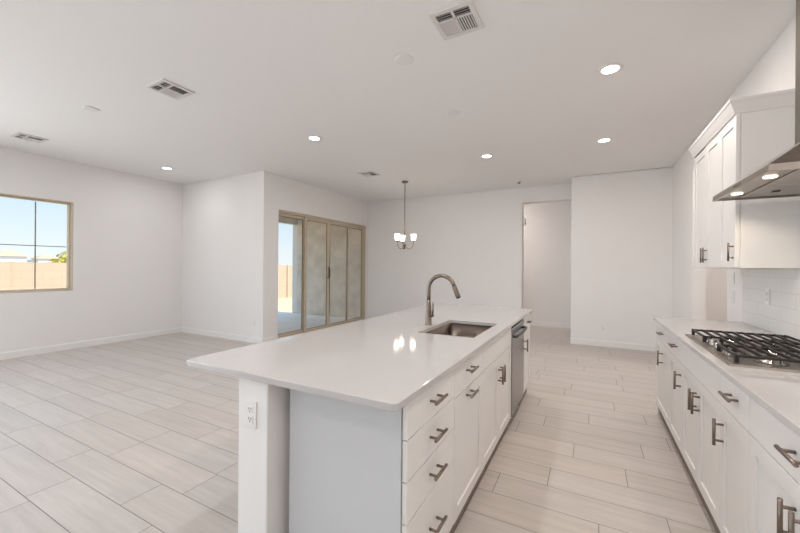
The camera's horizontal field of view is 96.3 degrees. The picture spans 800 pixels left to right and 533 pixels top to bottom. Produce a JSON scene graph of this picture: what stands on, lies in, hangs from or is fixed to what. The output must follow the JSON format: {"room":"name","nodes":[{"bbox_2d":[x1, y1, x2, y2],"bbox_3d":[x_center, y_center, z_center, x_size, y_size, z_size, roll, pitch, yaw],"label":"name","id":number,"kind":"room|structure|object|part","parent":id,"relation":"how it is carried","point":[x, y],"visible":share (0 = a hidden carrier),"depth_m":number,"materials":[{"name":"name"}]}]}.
{"room":"kitchen","nodes":[
{"label":"kitchen","id":0,"kind":"room"},
{"bbox_2d":[0,147,182,352],"bbox_3d":[-6.788,-0.206,3.281,0.170,3.050,9.730,0,0,28],"label":"wall","id":1,"kind":"structure","parent":0,"point":[128,228],"depth_m":6.19,"materials":[{"name":"paint"}]},
{"bbox_2d":[0,193,72,293],"bbox_3d":[-5.822,-0.344,5.084,0.144,1.440,1.800,0,0,28],"label":"window","id":2,"kind":"structure","parent":1,"relation":"in","point":[69,276],"depth_m":5.76,"materials":[{"name":"beige plastic"}]},
{"bbox_2d":[0,327,181,359],"bbox_3d":[-6.721,1.267,3.231,0.014,0.105,9.416,0,0,28],"label":"baseboard","id":3,"kind":"structure","parent":1,"relation":"attached to","point":[60,347],"depth_m":5.95,"materials":[{"name":"white paint"}]},
{"bbox_2d":[182,172,256,336],"bbox_3d":[-3.496,-0.181,6.956,2.200,3.050,0.150,0,0,28],"label":"wall","id":4,"kind":"structure","parent":0,"point":[220,214],"depth_m":6.83,"materials":[{"name":"paint"}]},
{"bbox_2d":[182,327,262,343],"bbox_3d":[-3.466,1.292,6.841,2.380,0.105,0.014,0,0,28],"label":"baseboard","id":5,"kind":"structure","parent":4,"relation":"attached to","point":[256,340],"depth_m":6.76,"materials":[{"name":"white paint"}]},
{"bbox_2d":[238,378,289,532],"bbox_3d":[0.084,0.929,2.926,0.182,0.884,3.105,0,0,28],"label":"wall","id":6,"kind":"structure","parent":0,"point":[264,451],"depth_m":1.56,"materials":[{"name":"paint"}]},
{"bbox_2d":[245,399,256,428],"bbox_3d":[-0.649,0.637,1.554,0.072,0.116,0.008,0,0,28],"label":"wall outlet","id":7,"kind":"object","parent":6,"relation":"attached to","point":[250,406],"visible":1,"depth_m":1.55,"materials":[{"name":"white plastic"}]},
{"bbox_2d":[247,405,252,413],"bbox_3d":[-0.650,0.616,1.552,0.034,0.030,0.002,0,0,28],"label":"socket","id":8,"kind":"object","parent":7,"relation":"attached to","point":[249,407],"depth_m":1.55,"materials":[{"name":"grey plastic"}]},
{"bbox_2d":[247,415,252,422],"bbox_3d":[-0.651,0.658,1.552,0.034,0.030,0.002,0,0,28],"label":"socket","id":9,"kind":"object","parent":7,"relation":"attached to","point":[249,417],"depth_m":1.55,"materials":[{"name":"grey plastic"}]},
{"bbox_2d":[256,171,367,337],"bbox_3d":[-1.697,-0.168,7.807,0.180,3.050,3.340,0,0,28],"label":"wall","id":10,"kind":"structure","parent":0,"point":[275,192],"depth_m":6.54,"materials":[{"name":"paint"}]},
{"bbox_2d":[263,335,277,341],"bbox_3d":[-2.328,1.300,6.432,0.014,0.105,0.330,0,0,28],"label":"baseboard","id":11,"kind":"structure","parent":10,"relation":"attached to","point":[276,336],"depth_m":6.42,"materials":[{"name":"white paint"}]},
{"bbox_2d":[278,210,365,338],"bbox_3d":[-1.614,0.145,7.935,0.141,2.425,2.965,0,0,28],"label":"door","id":12,"kind":"structure","parent":10,"relation":"attached to","point":[304,218],"depth_m":7.92,"materials":[{"name":"beige plastic"}]},
{"bbox_3d":[-2.153,0.149,7.012,0.037,2.356,0.760,0,0,28],"label":"panel","id":13,"kind":"part","parent":12,"relation":"part of","materials":[{"name":"clear glass"}]},
{"bbox_3d":[-1.778,0.152,7.621,0.037,2.356,0.748,0,0,28],"label":"panel","id":14,"kind":"part","parent":12,"relation":"part of","materials":[{"name":"clear glass"}]},
{"bbox_3d":[-1.426,0.154,8.286,0.037,2.356,0.748,0,0,28],"label":"panel","id":15,"kind":"part","parent":12,"relation":"part of","materials":[{"name":"clear glass"}]},
{"bbox_3d":[-1.141,0.156,8.918,0.037,2.356,0.715,0,0,28],"label":"panel","id":16,"kind":"part","parent":12,"relation":"part of","materials":[{"name":"clear glass"}]},
{"bbox_2d":[297,219,360,317],"bbox_3d":[-1.937,0.000,10.238,2.480,2.989,0.230,0,0,28],"label":"wall","id":17,"kind":"structure","parent":0,"point":[316,231],"depth_m":10.11,"materials":[{"name":"paint"}]},
{"bbox_2d":[0,326,716,532],"bbox_3d":[-1.159,1.421,2.902,10.150,0.120,14.050,0,0,28],"label":"floor","id":18,"kind":"structure","parent":0,"point":[128,436],"depth_m":2.70,"materials":[{"name":"beige tile"}]},
{"bbox_2d":[289,369,454,532],"bbox_3d":[-0.090,0.927,1.644,0.612,0.884,0.518,0,0,28],"label":"base cabinet","id":19,"kind":"object","parent":18,"relation":"on","point":[354,468],"visible":0.94,"depth_m":1.44,"materials":[{"name":"paint"}]},
{"bbox_3d":[-0.237,0.926,1.437,0.547,0.884,0.014,0,0,28],"label":"panel","id":20,"kind":"part","parent":19,"relation":"part of","materials":[{"name":"grey paint"}]},
{"bbox_3d":[0.134,1.097,1.526,0.020,0.315,0.511,0,0,28],"label":"drawer","id":21,"kind":"part","parent":19,"relation":"part of","materials":[{"name":"paint"}]},
{"bbox_3d":[0.136,0.861,1.526,0.020,0.149,0.511,0,0,28],"label":"drawer","id":22,"kind":"part","parent":19,"relation":"part of","materials":[{"name":"paint"}]},
{"bbox_3d":[0.137,0.708,1.526,0.020,0.149,0.511,0,0,28],"label":"drawer","id":23,"kind":"part","parent":19,"relation":"part of","materials":[{"name":"paint"}]},
{"bbox_3d":[0.138,0.561,1.526,0.020,0.137,0.511,0,0,28],"label":"drawer","id":24,"kind":"part","parent":19,"relation":"part of","materials":[{"name":"paint"}]},
{"bbox_3d":[0.158,1.083,1.507,0.043,0.013,0.125,0,0,28],"label":"handle","id":25,"kind":"part","parent":19,"relation":"part of","materials":[{"name":"silver metal"}]},
{"bbox_3d":[0.160,0.857,1.507,0.043,0.013,0.125,0,0,28],"label":"handle","id":26,"kind":"part","parent":19,"relation":"part of","materials":[{"name":"silver metal"}]},
{"bbox_3d":[0.161,0.703,1.507,0.043,0.013,0.125,0,0,28],"label":"handle","id":27,"kind":"part","parent":19,"relation":"part of","materials":[{"name":"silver metal"}]},
{"bbox_3d":[0.162,0.553,1.507,0.043,0.013,0.125,0,0,28],"label":"handle","id":28,"kind":"part","parent":19,"relation":"part of","materials":[{"name":"silver metal"}]},
{"bbox_2d":[449,349,482,532],"bbox_3d":[0.137,0.929,2.110,0.647,0.884,0.518,0,0,28],"label":"base cabinet","id":29,"kind":"object","parent":18,"relation":"on","point":[468,376],"visible":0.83,"depth_m":1.96,"materials":[{"name":"paint"}]},
{"bbox_3d":[0.380,0.571,1.982,0.020,0.152,0.514,0,0,28],"label":"drawer","id":30,"kind":"part","parent":29,"relation":"part of","materials":[{"name":"paint"}]},
{"bbox_3d":[0.392,0.550,1.941,0.043,0.013,0.125,0,0,28],"label":"handle","id":31,"kind":"part","parent":29,"relation":"part of","materials":[{"name":"silver metal"}]},
{"bbox_3d":[0.391,0.683,1.941,0.043,0.013,0.125,0,0,28],"label":"handle","id":32,"kind":"part","parent":29,"relation":"part of","materials":[{"name":"silver metal"}]},
{"bbox_2d":[458,323,510,486],"bbox_3d":[0.472,0.932,2.740,0.646,0.884,0.910,0,0,28],"label":"base cabinet","id":33,"kind":"object","parent":18,"relation":"on","point":[496,377],"visible":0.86,"depth_m":2.53,"materials":[{"name":"paint"}]},
{"bbox_2d":[186,304,531,411],"bbox_3d":[0.214,0.472,2.862,1.170,0.028,3.170,0,0,28],"label":"countertop","id":34,"kind":"structure","parent":33,"relation":"on","point":[384,362],"depth_m":1.83,"materials":[{"name":"white stone"}]},
{"bbox_2d":[425,274,460,324],"bbox_3d":[0.332,0.254,2.800,0.293,0.407,0.058,0,0,28],"label":"kitchen faucet","id":35,"kind":"object","parent":34,"relation":"on","point":[428,320],"visible":1,"depth_m":2.83,"materials":[{"name":"silver metal"}]},
{"bbox_3d":[0.253,0.334,2.829,0.036,0.123,0.026,0,0,40],"label":"lever","id":36,"kind":"part","parent":35,"relation":"part of","materials":[{"name":"silver metal"}]},
{"bbox_3d":[0.322,0.160,2.806,0.241,0.218,0.031,0,0,28],"label":"spout","id":37,"kind":"part","parent":35,"relation":"part of","materials":[{"name":"silver metal"}]},
{"bbox_2d":[426,323,492,337],"bbox_3d":[0.461,0.599,2.736,0.416,0.221,0.710,0,0,28],"label":"sink","id":38,"kind":"object","parent":34,"relation":"in","point":[451,329],"visible":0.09,"depth_m":3.06,"materials":[{"name":"metal"}]},
{"bbox_3d":[0.605,0.958,2.412,0.020,0.610,0.451,0,0,28],"label":"door","id":39,"kind":"part","parent":33,"relation":"part of","materials":[{"name":"paint"}]},
{"bbox_3d":[0.723,0.775,2.568,0.042,0.125,0.014,0,0,28],"label":"handle","id":40,"kind":"part","parent":33,"relation":"part of","materials":[{"name":"silver metal"}]},
{"bbox_3d":[0.756,0.776,2.630,0.042,0.125,0.014,0,0,28],"label":"handle","id":41,"kind":"part","parent":33,"relation":"part of","materials":[{"name":"silver metal"}]},
{"bbox_3d":[0.818,0.959,2.814,0.020,0.610,0.451,0,0,28],"label":"door","id":42,"kind":"part","parent":33,"relation":"part of","materials":[{"name":"paint"}]},
{"bbox_2d":[511,319,526,416],"bbox_3d":[0.850,0.941,3.400,0.627,0.870,0.602,0,0,28],"label":"dishwasher","id":43,"kind":"object","parent":18,"relation":"on","point":[517,331],"visible":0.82,"depth_m":3.22,"materials":[{"name":"grey metal"}]},
{"bbox_3d":[1.074,0.527,3.283,0.026,0.026,0.602,0,0,28],"label":"control panel","id":44,"kind":"part","parent":43,"relation":"part of","materials":[{"name":"metal"}]},
{"bbox_3d":[1.107,0.588,3.265,0.051,0.023,0.566,0,0,28],"label":"handle","id":45,"kind":"part","parent":43,"relation":"part of","materials":[{"name":"grey metal"}]},
{"bbox_2d":[518,314,531,405],"bbox_3d":[1.081,0.936,3.889,0.647,0.884,0.470,0,0,28],"label":"base cabinet","id":46,"kind":"object","parent":18,"relation":"on","point":[527,321],"visible":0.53,"depth_m":3.79,"materials":[{"name":"paint"}]},
{"bbox_3d":[1.324,0.578,3.761,0.020,0.152,0.466,0,0,28],"label":"drawer","id":47,"kind":"part","parent":46,"relation":"part of","materials":[{"name":"paint"}]},
{"bbox_3d":[1.321,0.963,3.761,0.020,0.610,0.466,0,0,28],"label":"door","id":48,"kind":"part","parent":46,"relation":"part of","materials":[{"name":"paint"}]},
{"bbox_2d":[656,322,673,441],"bbox_3d":[2.542,0.947,2.986,0.668,0.884,0.666,0,0,28],"label":"base cabinet","id":49,"kind":"object","parent":18,"relation":"on","point":[662,335],"visible":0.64,"depth_m":3.10,"materials":[{"name":"paint"}]},
{"bbox_3d":[2.252,0.787,3.103,0.042,0.125,0.014,0,0,28],"label":"handle","id":50,"kind":"part","parent":49,"relation":"part of","materials":[{"name":"silver metal"}]},
{"bbox_3d":[2.292,0.585,3.111,0.020,0.152,0.646,0,0,28],"label":"drawer","id":51,"kind":"part","parent":49,"relation":"part of","materials":[{"name":"paint"}]},
{"bbox_3d":[2.289,0.970,3.111,0.020,0.610,0.646,0,0,28],"label":"door","id":52,"kind":"part","parent":49,"relation":"part of","materials":[{"name":"paint"}]},
{"bbox_2d":[667,333,687,471],"bbox_3d":[2.281,0.945,2.493,0.668,0.884,0.450,0,0,28],"label":"base cabinet","id":53,"kind":"object","parent":18,"relation":"on","point":[676,346],"visible":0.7,"depth_m":2.61,"materials":[{"name":"paint"}]},
{"bbox_3d":[2.032,0.968,2.626,0.020,0.610,0.446,0,0,28],"label":"door","id":54,"kind":"part","parent":53,"relation":"part of","materials":[{"name":"paint"}]},
{"bbox_3d":[2.034,0.583,2.626,0.020,0.152,0.446,0,0,28],"label":"drawer","id":55,"kind":"part","parent":53,"relation":"part of","materials":[{"name":"paint"}]},
{"bbox_3d":[1.924,0.784,2.485,0.042,0.125,0.014,0,0,28],"label":"handle","id":56,"kind":"part","parent":53,"relation":"part of","materials":[{"name":"silver metal"}]},
{"bbox_2d":[682,344,720,532],"bbox_3d":[1.989,0.943,1.943,0.668,0.884,0.795,0,0,28],"label":"base cabinet","id":57,"kind":"object","parent":18,"relation":"on","point":[701,398],"visible":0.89,"depth_m":2.02,"materials":[{"name":"paint"}]},
{"bbox_3d":[1.833,0.967,2.251,0.020,0.610,0.393,0,0,28],"label":"door","id":58,"kind":"part","parent":57,"relation":"part of","materials":[{"name":"paint"}]},
{"bbox_3d":[1.731,0.783,2.121,0.042,0.125,0.014,0,0,28],"label":"handle","id":59,"kind":"part","parent":57,"relation":"part of","materials":[{"name":"silver metal"}]},
{"bbox_3d":[1.698,0.783,2.059,0.042,0.125,0.014,0,0,28],"label":"handle","id":60,"kind":"part","parent":57,"relation":"part of","materials":[{"name":"silver metal"}]},
{"bbox_3d":[1.647,0.965,1.900,0.020,0.610,0.393,0,0,28],"label":"door","id":61,"kind":"part","parent":57,"relation":"part of","materials":[{"name":"paint"}]},
{"bbox_2d":[653,317,799,436],"bbox_3d":[1.818,0.484,1.589,0.648,0.028,3.835,0,0,28],"label":"countertop","id":62,"kind":"structure","parent":57,"relation":"on","point":[777,392],"depth_m":1.55,"materials":[{"name":"white stone"}]},
{"bbox_2d":[685,328,799,372],"bbox_3d":[2.002,0.444,1.970,0.525,0.053,0.890,0,0,28],"label":"gas cooktop","id":63,"kind":"object","parent":62,"relation":"in","point":[781,354],"visible":1,"depth_m":1.90,"materials":[{"name":"metal"}]},
{"bbox_3d":[1.867,0.448,2.138,0.048,0.033,0.048,0,0,28],"label":"knob","id":64,"kind":"part","parent":63,"relation":"part of","materials":[{"name":"metal"}]},
{"bbox_3d":[1.734,0.447,1.886,0.048,0.033,0.048,0,0,28],"label":"knob","id":65,"kind":"part","parent":63,"relation":"part of","materials":[{"name":"metal"}]},
{"bbox_3d":[1.801,0.454,1.737,0.124,0.020,0.124,0,0,28],"label":"burner","id":66,"kind":"part","parent":63,"relation":"part of","materials":[{"name":"metal"}]},
{"bbox_3d":[2.048,0.456,1.945,0.168,0.020,0.168,0,0,28],"label":"burner","id":67,"kind":"part","parent":63,"relation":"part of","materials":[{"name":"metal"}]},
{"bbox_2d":[712,374,749,532],"bbox_3d":[1.720,0.941,1.436,0.668,0.884,0.355,0,0,28],"label":"base cabinet","id":68,"kind":"object","parent":18,"relation":"on","point":[734,423],"visible":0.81,"depth_m":1.58,"materials":[{"name":"paint"}]},
{"bbox_3d":[1.505,0.781,1.695,0.042,0.125,0.014,0,0,28],"label":"handle","id":69,"kind":"part","parent":68,"relation":"part of","materials":[{"name":"silver metal"}]},
{"bbox_3d":[1.439,0.569,1.569,0.043,0.013,0.125,0,0,28],"label":"handle","id":70,"kind":"part","parent":68,"relation":"part of","materials":[{"name":"silver metal"}]},
{"bbox_3d":[1.473,0.579,1.568,0.020,0.152,0.351,0,0,28],"label":"drawer","id":71,"kind":"part","parent":68,"relation":"part of","materials":[{"name":"paint"}]},
{"bbox_3d":[1.470,0.964,1.568,0.020,0.610,0.351,0,0,28],"label":"door","id":72,"kind":"part","parent":68,"relation":"part of","materials":[{"name":"paint"}]},
{"bbox_2d":[749,397,799,532],"bbox_3d":[1.449,0.939,0.925,0.668,0.884,0.800,0,0,28],"label":"base cabinet","id":73,"kind":"object","parent":18,"relation":"on","point":[774,448],"visible":0.94,"depth_m":1.24,"materials":[{"name":"paint"}]},
{"bbox_3d":[1.202,0.577,1.058,0.020,0.152,0.796,0,0,28],"label":"drawer","id":74,"kind":"part","parent":73,"relation":"part of","materials":[{"name":"paint"}]},
{"bbox_3d":[1.176,0.567,1.072,0.043,0.013,0.125,0,0,28],"label":"handle","id":75,"kind":"part","parent":73,"relation":"part of","materials":[{"name":"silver metal"}]},
{"bbox_3d":[1.191,0.779,1.103,0.042,0.125,0.014,0,0,28],"label":"handle","id":76,"kind":"part","parent":73,"relation":"part of","materials":[{"name":"silver metal"}]},
{"bbox_3d":[1.158,0.779,1.041,0.042,0.125,0.014,0,0,28],"label":"handle","id":77,"kind":"part","parent":73,"relation":"part of","materials":[{"name":"silver metal"}]},
{"bbox_2d":[0,0,795,201],"bbox_3d":[-1.144,-1.764,2.907,10.470,0.150,14.350,0,0,28],"label":"ceiling","id":78,"kind":"structure","parent":0,"point":[528,92],"depth_m":3.29,"materials":[{"name":"paint"}]},
{"bbox_2d":[10,132,48,142],"bbox_3d":[-4.901,-1.711,4.736,0.295,0.012,0.295,0,0,28],"label":"ceiling vent","id":79,"kind":"object","parent":78,"relation":"in","point":[23,136],"visible":1,"depth_m":4.72,"materials":[{"name":"white metal"}]},
{"bbox_2d":[82,106,99,111],"bbox_3d":[-3.321,-1.700,3.852,0.150,0.008,0.150,0,0,28],"label":"cover plate","id":80,"kind":"object","parent":78,"relation":"attached to","point":[89,108],"visible":1,"depth_m":3.83,"materials":[{"name":"white plastic"}]},
{"bbox_2d":[145,79,194,99],"bbox_3d":[-2.186,-1.690,3.409,0.295,0.012,0.295,0,0,28],"label":"ceiling vent","id":81,"kind":"object","parent":78,"relation":"in","point":[163,86],"visible":1,"depth_m":3.39,"materials":[{"name":"white metal"}]},
{"bbox_2d":[307,135,321,140],"bbox_3d":[-1.117,-1.684,4.675,0.192,0.008,0.192,0,0,28],"label":"recessed light","id":82,"kind":"object","parent":78,"relation":"in","point":[311,137],"visible":1,"depth_m":4.68,"materials":[{"name":"white plastic"}]},
{"bbox_2d":[358,171,379,176],"bbox_3d":[-0.556,-1.678,6.438,0.295,0.012,0.295,0,0,28],"label":"ceiling vent","id":83,"kind":"object","parent":78,"relation":"in","point":[367,173],"visible":1,"depth_m":6.42,"materials":[{"name":"white metal"}]},
{"bbox_2d":[395,54,412,64],"bbox_3d":[0.034,-1.675,2.898,0.150,0.008,0.150,0,0,28],"label":"cover plate","id":84,"kind":"object","parent":78,"relation":"attached to","point":[403,59],"visible":1,"depth_m":2.88,"materials":[{"name":"white plastic"}]},
{"bbox_2d":[395,181,415,248],"bbox_3d":[0.117,-1.014,6.980,0.397,1.330,0.417,0,0,28],"label":"chandelier","id":85,"kind":"object","parent":78,"relation":"hanging from","point":[397,236],"visible":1,"depth_m":6.98,"materials":[{"name":"white glass"}]},
{"bbox_3d":[0.093,-1.072,7.008,0.015,1.165,0.016,0,0,28],"label":"stem","id":86,"kind":"part","parent":85,"relation":"part of","materials":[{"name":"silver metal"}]},
{"bbox_3d":[0.263,-0.578,6.945,0.100,0.121,0.100,0,0,28],"label":"lamp shade","id":87,"kind":"part","parent":85,"relation":"part of","materials":[{"name":"white glass"}]},
{"bbox_2d":[428,0,483,40],"bbox_3d":[0.387,-1.671,2.433,0.295,0.012,0.295,0,0,28],"label":"ceiling vent","id":88,"kind":"object","parent":78,"relation":"in","point":[462,18],"visible":1,"depth_m":2.42,"materials":[{"name":"white metal"}]},
{"bbox_2d":[480,154,492,157],"bbox_3d":[1.302,-1.665,5.373,0.192,0.008,0.192,0,0,28],"label":"recessed light","id":89,"kind":"object","parent":78,"relation":"in","point":[484,155],"visible":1,"depth_m":5.37,"materials":[{"name":"white plastic"}]},
{"bbox_2d":[596,138,611,142],"bbox_3d":[2.662,-1.655,4.673,0.192,0.008,0.192,0,0,28],"label":"recessed light","id":90,"kind":"object","parent":78,"relation":"in","point":[602,140],"visible":1,"depth_m":4.67,"materials":[{"name":"white plastic"}]},
{"bbox_2d":[597,62,623,75],"bbox_3d":[1.768,-1.662,3.008,0.192,0.008,0.192,0,0,28],"label":"recessed light","id":91,"kind":"object","parent":78,"relation":"in","point":[612,68],"visible":1,"depth_m":3.00,"materials":[{"name":"white plastic"}]},
{"bbox_2d":[367,183,571,316],"bbox_3d":[1.242,-0.146,8.268,4.940,3.050,0.230,0,0,28],"label":"wall","id":92,"kind":"structure","parent":0,"point":[475,239],"depth_m":8.17,"materials":[{"name":"paint"}]},
{"bbox_2d":[523,201,570,323],"bbox_3d":[3.616,-0.128,8.412,4.800,3.050,0.150,0,0,28],"label":"wall","id":93,"kind":"structure","parent":0,"point":[547,229],"depth_m":8.40,"materials":[{"name":"paint"}]},
{"bbox_2d":[530,321,569,328],"bbox_3d":[3.567,1.344,8.339,4.460,0.105,0.014,0,0,28],"label":"baseboard","id":94,"kind":"structure","parent":93,"relation":"attached to","point":[533,323],"depth_m":8.37,"materials":[{"name":"white paint"}]},
{"bbox_2d":[570,167,672,344],"bbox_3d":[4.028,-0.125,6.500,1.640,3.050,0.740,0,0,28],"label":"wall","id":95,"kind":"structure","parent":0,"point":[622,222],"depth_m":6.19,"materials":[{"name":"paint"}]},
{"bbox_2d":[570,338,655,351],"bbox_3d":[3.779,1.346,6.200,1.500,0.105,0.014,0,0,28],"label":"baseboard","id":96,"kind":"structure","parent":95,"relation":"attached to","point":[623,345],"depth_m":6.23,"materials":[{"name":"white paint"}]},
{"bbox_2d":[706,268,726,320],"bbox_3d":[4.461,-0.121,3.945,1.520,3.050,3.650,0,0,28],"label":"wall","id":97,"kind":"structure","parent":0,"point":[716,278],"depth_m":5.59,"materials":[{"name":"paint"}]},
{"bbox_2d":[672,16,799,321],"bbox_3d":[1.609,-0.143,0.341,0.140,3.050,12.410,0,0,28],"label":"wall","id":98,"kind":"structure","parent":0,"point":[775,71],"depth_m":4.68,"materials":[{"name":"paint"}]},
{"bbox_2d":[694,133,747,268],"bbox_3d":[2.729,-0.510,2.983,0.354,1.038,0.723,0,0,28],"label":"upper cabinet","id":99,"kind":"object","parent":98,"relation":"attached to","point":[706,218],"visible":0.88,"depth_m":3.00,"materials":[{"name":"paint"}]},
{"bbox_3d":[2.691,-0.510,3.196,0.020,1.028,0.381,0,0,28],"label":"door","id":100,"kind":"part","parent":99,"relation":"part of","materials":[{"name":"paint"}]},
{"bbox_3d":[2.558,-0.103,3.007,0.034,0.125,0.012,0,0,28],"label":"handle","id":101,"kind":"part","parent":99,"relation":"part of","materials":[{"name":"silver metal"}]},
{"bbox_3d":[2.521,-0.511,2.876,0.020,1.028,0.336,0,0,28],"label":"door","id":102,"kind":"part","parent":99,"relation":"part of","materials":[{"name":"paint"}]},
{"bbox_2d":[689,88,794,157],"bbox_3d":[2.633,-1.077,2.807,0.367,0.092,1.131,0,0,28],"label":"crown molding","id":103,"kind":"structure","parent":99,"relation":"on","point":[783,98],"depth_m":2.38,"materials":[{"name":"paint"}]},
{"bbox_2d":[731,290,733,302],"bbox_3d":[3.127,0.274,3.366,0.009,0.116,0.072,0,0,28],"label":"light switch","id":104,"kind":"object","parent":98,"relation":"attached to","point":[732,291],"visible":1,"depth_m":3.35,"materials":[{"name":"white plastic"}]},
{"bbox_2d":[731,272,734,283],"bbox_3d":[3.128,0.099,3.366,0.009,0.116,0.072,0,0,28],"label":"light switch","id":105,"kind":"object","parent":98,"relation":"attached to","point":[732,273],"visible":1,"depth_m":3.36,"materials":[{"name":"white plastic"}]},
{"bbox_2d":[713,0,799,201],"bbox_3d":[2.115,-1.054,1.939,0.450,1.219,0.860,0,0,28],"label":"range hood","id":106,"kind":"object","parent":98,"relation":"attached to","point":[779,177],"visible":1,"depth_m":1.98,"materials":[{"name":"metal"}]},
{"bbox_2d":[762,175,777,178],"bbox_3d":[1.868,-0.455,1.807,0.055,0.005,0.055,0,0,-17],"label":"lamp","id":107,"kind":"object","parent":106,"relation":"attached to","point":[764,176],"depth_m":1.80,"materials":[{"name":"white"}]},
{"bbox_2d":[719,106,799,267],"bbox_3d":[2.475,-0.512,2.504,0.354,1.038,0.356,0,0,28],"label":"upper cabinet","id":108,"kind":"object","parent":98,"relation":"attached to","point":[753,233],"visible":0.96,"depth_m":2.37,"materials":[{"name":"paint"}]},
{"bbox_3d":[2.358,-0.512,2.568,0.020,1.028,0.352,0,0,28],"label":"door","id":109,"kind":"part","parent":108,"relation":"part of","materials":[{"name":"paint"}]},
{"bbox_3d":[2.265,-0.105,2.455,0.034,0.125,0.012,0,0,28],"label":"handle","id":110,"kind":"part","parent":108,"relation":"part of","materials":[{"name":"silver metal"}]},
{"bbox_2d":[765,289,769,304],"bbox_3d":[2.752,0.221,2.682,0.008,0.116,0.072,0,0,28],"label":"wall outlet","id":111,"kind":"object","parent":98,"relation":"attached to","point":[767,291],"visible":1,"depth_m":2.67,"materials":[{"name":"white plastic"}]},
{"bbox_2d":[742,269,799,338],"bbox_3d":[2.103,0.004,1.437,0.010,0.936,3.830,0,0,28],"label":"backsplash","id":112,"kind":"structure","parent":98,"relation":"attached to","point":[782,316],"depth_m":2.60,"materials":[{"name":"tile"}]},
{"label":"outside","id":113,"kind":"structure","parent":0,"visible":0},
{"bbox_2d":[278,297,291,312],"bbox_3d":[-30.359,1.387,44.409,84.750,0.210,130.000,0,0,28],"label":"ground","id":114,"kind":"structure","parent":113,"point":[284,304],"depth_m":14.19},
{"bbox_2d":[50,251,66,262],"bbox_3d":[-19.341,0.242,21.142,1.957,2.404,1.914,0,0,28],"label":"tree","id":115,"kind":"object","parent":114,"relation":"on","point":[63,259],"visible":0.16,"depth_m":20.57,"materials":[{"name":"green plant"}]},
{"bbox_2d":[0,262,291,297],"bbox_3d":[-9.211,0.686,10.546,0.250,1.630,70.000,0,0,28],"label":"fence","id":116,"kind":"object","parent":114,"relation":"on","point":[13,275],"visible":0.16,"depth_m":9.61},
{"bbox_2d":[292,225,296,312],"bbox_3d":[-3.086,0.107,10.943,0.190,2.757,0.360,0,0,28],"label":"patio column","id":117,"kind":"structure","parent":114,"relation":"on","point":[294,261],"depth_m":10.79,"materials":[{"name":"white paint"}]},
{"bbox_2d":[279,216,296,224],"bbox_3d":[-3.865,-1.398,9.444,0.200,0.238,3.850,0,0,28],"label":"beam","id":118,"kind":"structure","parent":117,"relation":"on","point":[283,220],"depth_m":10.42,"materials":[{"name":"white paint"}]},
{"bbox_2d":[278,311,352,333],"bbox_3d":[-3.179,1.426,8.814,3.340,0.119,3.400,0,0,28],"label":"patio slab","id":119,"kind":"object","parent":114,"relation":"on","point":[287,321],"visible":0.07,"depth_m":9.20,"materials":[{"name":"concrete"}]},
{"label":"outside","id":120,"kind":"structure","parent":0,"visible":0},
{"bbox_2d":[0,250,28,261],"bbox_3d":[-114.435,-2.139,104.326,7.000,5.700,7.500,0,0,28],"label":"house","id":121,"kind":"structure","parent":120,"point":[5,255],"depth_m":103.50,"materials":[{"name":"white paint"}]},
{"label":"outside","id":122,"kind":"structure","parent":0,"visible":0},
{"bbox_2d":[29,254,60,261],"bbox_3d":[-110.547,-1.660,111.658,6.000,4.800,6.000,0,0,28],"label":"house","id":123,"kind":"structure","parent":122,"point":[45,257],"depth_m":110.12,"materials":[{"name":"white paint"}]}
]}

